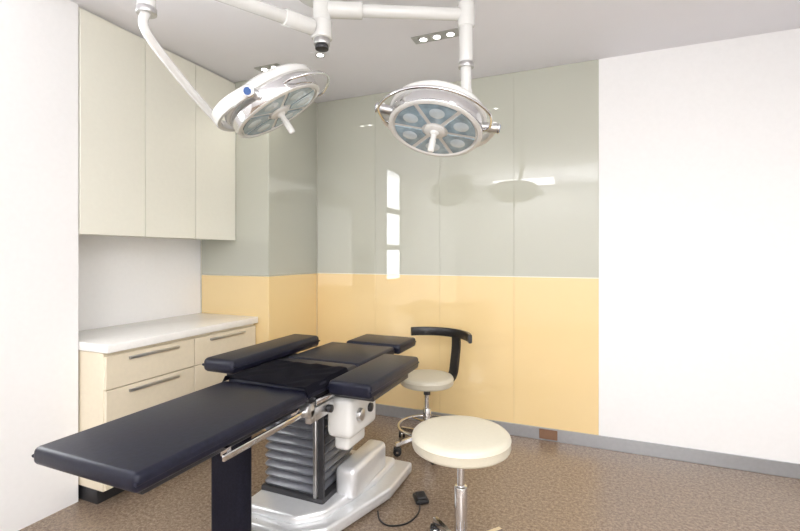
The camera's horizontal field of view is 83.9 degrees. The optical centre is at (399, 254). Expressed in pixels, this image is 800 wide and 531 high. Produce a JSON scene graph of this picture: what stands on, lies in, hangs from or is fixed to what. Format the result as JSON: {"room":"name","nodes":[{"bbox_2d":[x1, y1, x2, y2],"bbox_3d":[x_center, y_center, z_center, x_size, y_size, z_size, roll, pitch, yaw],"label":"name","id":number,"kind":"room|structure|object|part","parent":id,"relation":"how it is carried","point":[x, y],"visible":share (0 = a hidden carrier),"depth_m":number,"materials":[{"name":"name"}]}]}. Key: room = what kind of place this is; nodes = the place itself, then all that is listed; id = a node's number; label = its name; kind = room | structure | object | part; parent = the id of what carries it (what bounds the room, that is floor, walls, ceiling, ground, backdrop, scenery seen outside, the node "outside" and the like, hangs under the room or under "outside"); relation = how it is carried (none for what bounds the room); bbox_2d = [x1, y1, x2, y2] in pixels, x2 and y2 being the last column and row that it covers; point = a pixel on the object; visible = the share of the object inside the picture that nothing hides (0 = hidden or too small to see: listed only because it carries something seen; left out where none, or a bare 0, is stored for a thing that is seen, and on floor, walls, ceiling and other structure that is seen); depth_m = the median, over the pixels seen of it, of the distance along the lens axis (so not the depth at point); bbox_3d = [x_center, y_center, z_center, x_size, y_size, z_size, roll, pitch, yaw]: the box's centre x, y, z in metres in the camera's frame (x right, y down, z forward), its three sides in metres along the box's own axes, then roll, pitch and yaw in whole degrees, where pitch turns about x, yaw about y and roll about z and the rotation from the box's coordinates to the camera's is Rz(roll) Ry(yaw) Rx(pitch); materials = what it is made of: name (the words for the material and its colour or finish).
{"room":"operating room","nodes":[
{"label":"operating room","id":0,"kind":"room"},
{"bbox_2d":[0,0,77,530],"bbox_3d":[-2.642,-0.010,0.615,0.450,2.600,3.900,0,0,23],"label":"wall","id":1,"kind":"structure","parent":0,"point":[39,38],"depth_m":2.15,"materials":[{"name":"white paint"}]},
{"bbox_2d":[78,235,200,330],"bbox_3d":[-1.834,-0.010,3.004,0.100,2.600,1.129,0,0,23],"label":"wall","id":2,"kind":"structure","parent":0,"point":[122,280],"depth_m":2.99,"materials":[{"name":"white paint"}]},
{"bbox_2d":[78,7,234,239],"bbox_3d":[-1.621,-0.709,2.915,0.355,1.197,1.123,0,0,23],"label":"upper cabinet","id":3,"kind":"object","parent":2,"relation":"attached to","point":[152,163],"visible":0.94,"depth_m":2.67,"materials":[{"name":"laminate"}]},
{"bbox_3d":[-1.611,-0.700,2.505,0.020,1.180,0.371,0,0,23],"label":"door","id":4,"kind":"part","parent":3,"relation":"part of","materials":[{"name":"laminate"}]},
{"bbox_3d":[-1.467,-0.700,2.851,0.020,1.180,0.371,0,0,23],"label":"door","id":5,"kind":"part","parent":3,"relation":"part of","materials":[{"name":"laminate"}]},
{"bbox_3d":[-1.323,-0.700,3.196,0.020,1.180,0.371,0,0,23],"label":"door","id":6,"kind":"part","parent":3,"relation":"part of","materials":[{"name":"laminate"}]},
{"bbox_2d":[201,80,316,430],"bbox_3d":[-1.215,-0.010,3.753,0.865,2.600,0.730,0,0,23],"label":"wall","id":7,"kind":"structure","parent":0,"point":[268,273],"depth_m":3.39,"materials":[{"name":"paint"}]},
{"bbox_2d":[19,414,799,530],"bbox_3d":[-0.434,1.340,0.647,4.700,0.100,5.860,0,0,23],"label":"floor","id":8,"kind":"structure","parent":0,"point":[542,485],"depth_m":2.36,"materials":[{"name":"carpet"}]},
{"bbox_2d":[78,324,255,503],"bbox_3d":[-1.524,0.896,2.877,0.560,0.788,1.115,0,0,23],"label":"base cabinet","id":9,"kind":"object","parent":8,"relation":"on","point":[111,386],"visible":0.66,"depth_m":2.44,"materials":[{"name":"beige laminate"}]},
{"bbox_3d":[-1.396,0.605,2.521,0.020,0.170,0.554,0,0,23],"label":"drawer","id":10,"kind":"part","parent":9,"relation":"part of","materials":[{"name":"beige laminate"}]},
{"bbox_3d":[-1.396,0.948,2.521,0.020,0.505,0.554,0,0,23],"label":"door","id":11,"kind":"part","parent":9,"relation":"part of","materials":[{"name":"beige laminate"}]},
{"bbox_3d":[-1.380,0.547,2.515,0.015,0.015,0.314,0,0,23],"label":"handle","id":12,"kind":"part","parent":9,"relation":"part of","materials":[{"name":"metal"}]},
{"bbox_3d":[-1.380,0.723,2.515,0.015,0.015,0.314,0,0,23],"label":"handle","id":13,"kind":"part","parent":9,"relation":"part of","materials":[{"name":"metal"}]},
{"bbox_2d":[78,313,257,353],"bbox_3d":[-1.524,0.477,2.875,0.567,0.045,1.124,0,0,23],"label":"countertop","id":14,"kind":"structure","parent":9,"relation":"on","point":[111,339],"depth_m":2.69,"materials":[{"name":"white stone"}]},
{"bbox_3d":[-1.182,0.948,3.036,0.020,0.505,0.554,0,0,23],"label":"door","id":15,"kind":"part","parent":9,"relation":"part of","materials":[{"name":"beige laminate"}]},
{"bbox_3d":[-1.182,0.605,3.036,0.020,0.170,0.554,0,0,23],"label":"drawer","id":16,"kind":"part","parent":9,"relation":"part of","materials":[{"name":"beige laminate"}]},
{"bbox_3d":[-1.165,0.547,3.029,0.015,0.015,0.314,0,0,23],"label":"handle","id":17,"kind":"part","parent":9,"relation":"part of","materials":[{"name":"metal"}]},
{"bbox_2d":[32,334,418,530],"bbox_3d":[-0.508,0.900,2.163,0.918,0.780,2.000,0,0,23],"label":"table","id":18,"kind":"object","parent":8,"relation":"on","point":[313,406],"visible":1,"depth_m":2.00,"materials":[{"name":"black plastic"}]},
{"bbox_3d":[-0.494,0.647,1.639,0.035,0.035,0.445,0,0,23],"label":"rail","id":19,"kind":"part","parent":18,"relation":"part of","materials":[{"name":"silver metal"}]},
{"bbox_3d":[-0.502,0.653,2.160,0.850,0.143,1.920,0,0,23],"label":"frame","id":20,"kind":"part","parent":18,"relation":"part of","materials":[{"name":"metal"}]},
{"bbox_3d":[-0.384,0.925,2.105,0.050,0.470,0.030,0,0,23],"label":"guide rail","id":21,"kind":"part","parent":18,"relation":"part of","materials":[{"name":"metal"}]},
{"bbox_3d":[-0.210,0.631,2.298,0.035,0.027,0.840,0,0,23],"label":"rail","id":22,"kind":"part","parent":18,"relation":"part of","materials":[{"name":"silver metal"}]},
{"bbox_2d":[377,491,428,526],"bbox_3d":[0.042,1.271,2.240,0.151,0.039,0.335,0,0,45],"label":"switch","id":23,"kind":"object","parent":8,"relation":"on","point":[420,497],"visible":1,"depth_m":2.30,"materials":[{"name":"black plastic"}]},
{"bbox_2d":[393,327,471,464],"bbox_3d":[0.210,0.907,2.997,0.536,0.765,0.522,0,0,23],"label":"stool","id":24,"kind":"object","parent":8,"relation":"on","point":[426,380],"visible":0.6,"depth_m":2.97,"materials":[{"name":"leather"}]},
{"bbox_3d":[0.180,0.828,2.970,0.357,0.064,0.357,0,0,23],"label":"seat","id":25,"kind":"part","parent":24,"relation":"part of","materials":[{"name":"beige leather"}]},
{"bbox_3d":[0.316,0.555,3.144,0.505,0.060,0.154,0,0,38],"label":"backrest","id":26,"kind":"part","parent":24,"relation":"part of","materials":[{"name":"black plastic"}]},
{"bbox_3d":[0.314,0.719,3.091,0.261,0.371,0.068,0,0,-42],"label":"backrest stem","id":27,"kind":"part","parent":24,"relation":"part of","materials":[{"name":"black plastic"}]},
{"bbox_2d":[412,415,511,530],"bbox_3d":[0.253,1.002,1.805,0.518,0.576,0.521,0,0,23],"label":"round stool","id":28,"kind":"object","parent":8,"relation":"on","point":[460,442],"visible":1,"depth_m":1.76,"materials":[{"name":"beige leather"}]},
{"bbox_3d":[0.249,0.749,1.820,0.403,0.070,0.403,0,0,23],"label":"seat","id":29,"kind":"part","parent":28,"relation":"part of","materials":[{"name":"beige leather"}]},
{"bbox_2d":[70,0,799,102],"bbox_3d":[-0.434,-1.360,0.647,4.700,0.100,5.860,0,0,23],"label":"ceiling","id":30,"kind":"structure","parent":0,"point":[368,56],"depth_m":2.62,"materials":[{"name":"paint"}]},
{"bbox_2d":[254,63,279,71],"bbox_3d":[-0.912,-1.304,3.111,0.200,0.012,0.090,0,0,23],"label":"recessed light","id":31,"kind":"object","parent":30,"relation":"in","point":[266,67],"visible":0.59,"depth_m":3.10,"materials":[{"name":"metal"}]},
{"bbox_2d":[135,0,500,156],"bbox_3d":[-0.256,-0.891,1.981,1.275,0.837,1.126,0,0,23],"label":"light","id":32,"kind":"object","parent":30,"relation":"hanging from","point":[436,118],"depth_m":2.04,"materials":[{"name":"white metal"}]},
{"bbox_3d":[-0.909,-0.886,1.895,0.091,0.569,0.464,0,0,23],"label":"drop arm","id":33,"kind":"part","parent":32,"relation":"part of","materials":[{"name":"white metal"}]},
{"bbox_3d":[-0.649,-0.862,1.974,0.555,0.616,0.810,0,0,23],"label":"surgical light","id":34,"kind":"part","parent":32,"relation":"part of","materials":[{"name":"white metal"}]},
{"bbox_3d":[-0.663,-1.084,1.974,0.814,0.138,0.100,0,0,-39],"label":"horizontal arm","id":35,"kind":"part","parent":32,"relation":"part of","materials":[{"name":"white metal"}]},
{"bbox_3d":[-0.564,-0.641,2.101,0.110,0.133,0.100,0,0,23],"label":"handle","id":36,"kind":"part","parent":32,"relation":"part of","materials":[{"name":"white plastic"}]},
{"bbox_3d":[-0.414,-0.789,2.090,0.168,0.120,0.419,0,0,0],"label":"grab rail","id":37,"kind":"part","parent":32,"relation":"part of","materials":[{"name":"silver metal"}]},
{"bbox_3d":[-0.011,-1.215,2.226,0.692,0.080,0.080,0,0,-4],"label":"horizontal arm","id":38,"kind":"part","parent":32,"relation":"part of","materials":[{"name":"white metal"}]},
{"bbox_3d":[0.163,-0.539,2.088,0.104,0.132,0.102,0,0,23],"label":"handle","id":39,"kind":"part","parent":32,"relation":"part of","materials":[{"name":"white plastic"}]},
{"bbox_3d":[0.143,-0.639,1.974,0.525,0.133,0.304,0,0,13],"label":"grab rail","id":40,"kind":"part","parent":32,"relation":"part of","materials":[{"name":"silver metal"}]},
{"bbox_3d":[0.324,-0.921,2.269,0.086,0.708,0.128,0,0,-28],"label":"drop arm","id":41,"kind":"part","parent":32,"relation":"part of","materials":[{"name":"white metal"}]},
{"bbox_2d":[310,51,329,58],"bbox_3d":[-0.520,-1.304,2.900,0.100,0.012,0.090,0,0,23],"label":"recessed light","id":42,"kind":"object","parent":30,"relation":"in","point":[316,54],"visible":0.96,"depth_m":2.89,"materials":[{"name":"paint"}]},
{"bbox_2d":[411,28,458,43],"bbox_3d":[0.220,-1.304,2.660,0.300,0.012,0.090,0,0,23],"label":"recessed light","id":43,"kind":"object","parent":30,"relation":"in","point":[450,33],"visible":0.98,"depth_m":2.66,"materials":[{"name":"metal"}]},
{"bbox_2d":[317,28,799,463],"bbox_3d":[1.028,-0.010,3.158,3.735,2.600,0.100,0,0,23],"label":"wall","id":44,"kind":"structure","parent":0,"point":[621,259],"depth_m":2.98,"materials":[{"name":"white paint"}]},
{"bbox_2d":[539,428,556,440],"bbox_3d":[1.028,1.245,3.085,0.120,0.066,0.010,0,0,23],"label":"trim","id":45,"kind":"structure","parent":44,"relation":"attached to","point":[543,433],"depth_m":3.08,"materials":[{"name":"brown plastic"}]},
{"bbox_2d":[376,404,799,478],"bbox_3d":[1.012,1.248,3.103,3.723,0.085,0.012,0,0,23],"label":"baseboard","id":46,"kind":"structure","parent":44,"relation":"attached to","point":[745,463],"depth_m":2.86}
]}

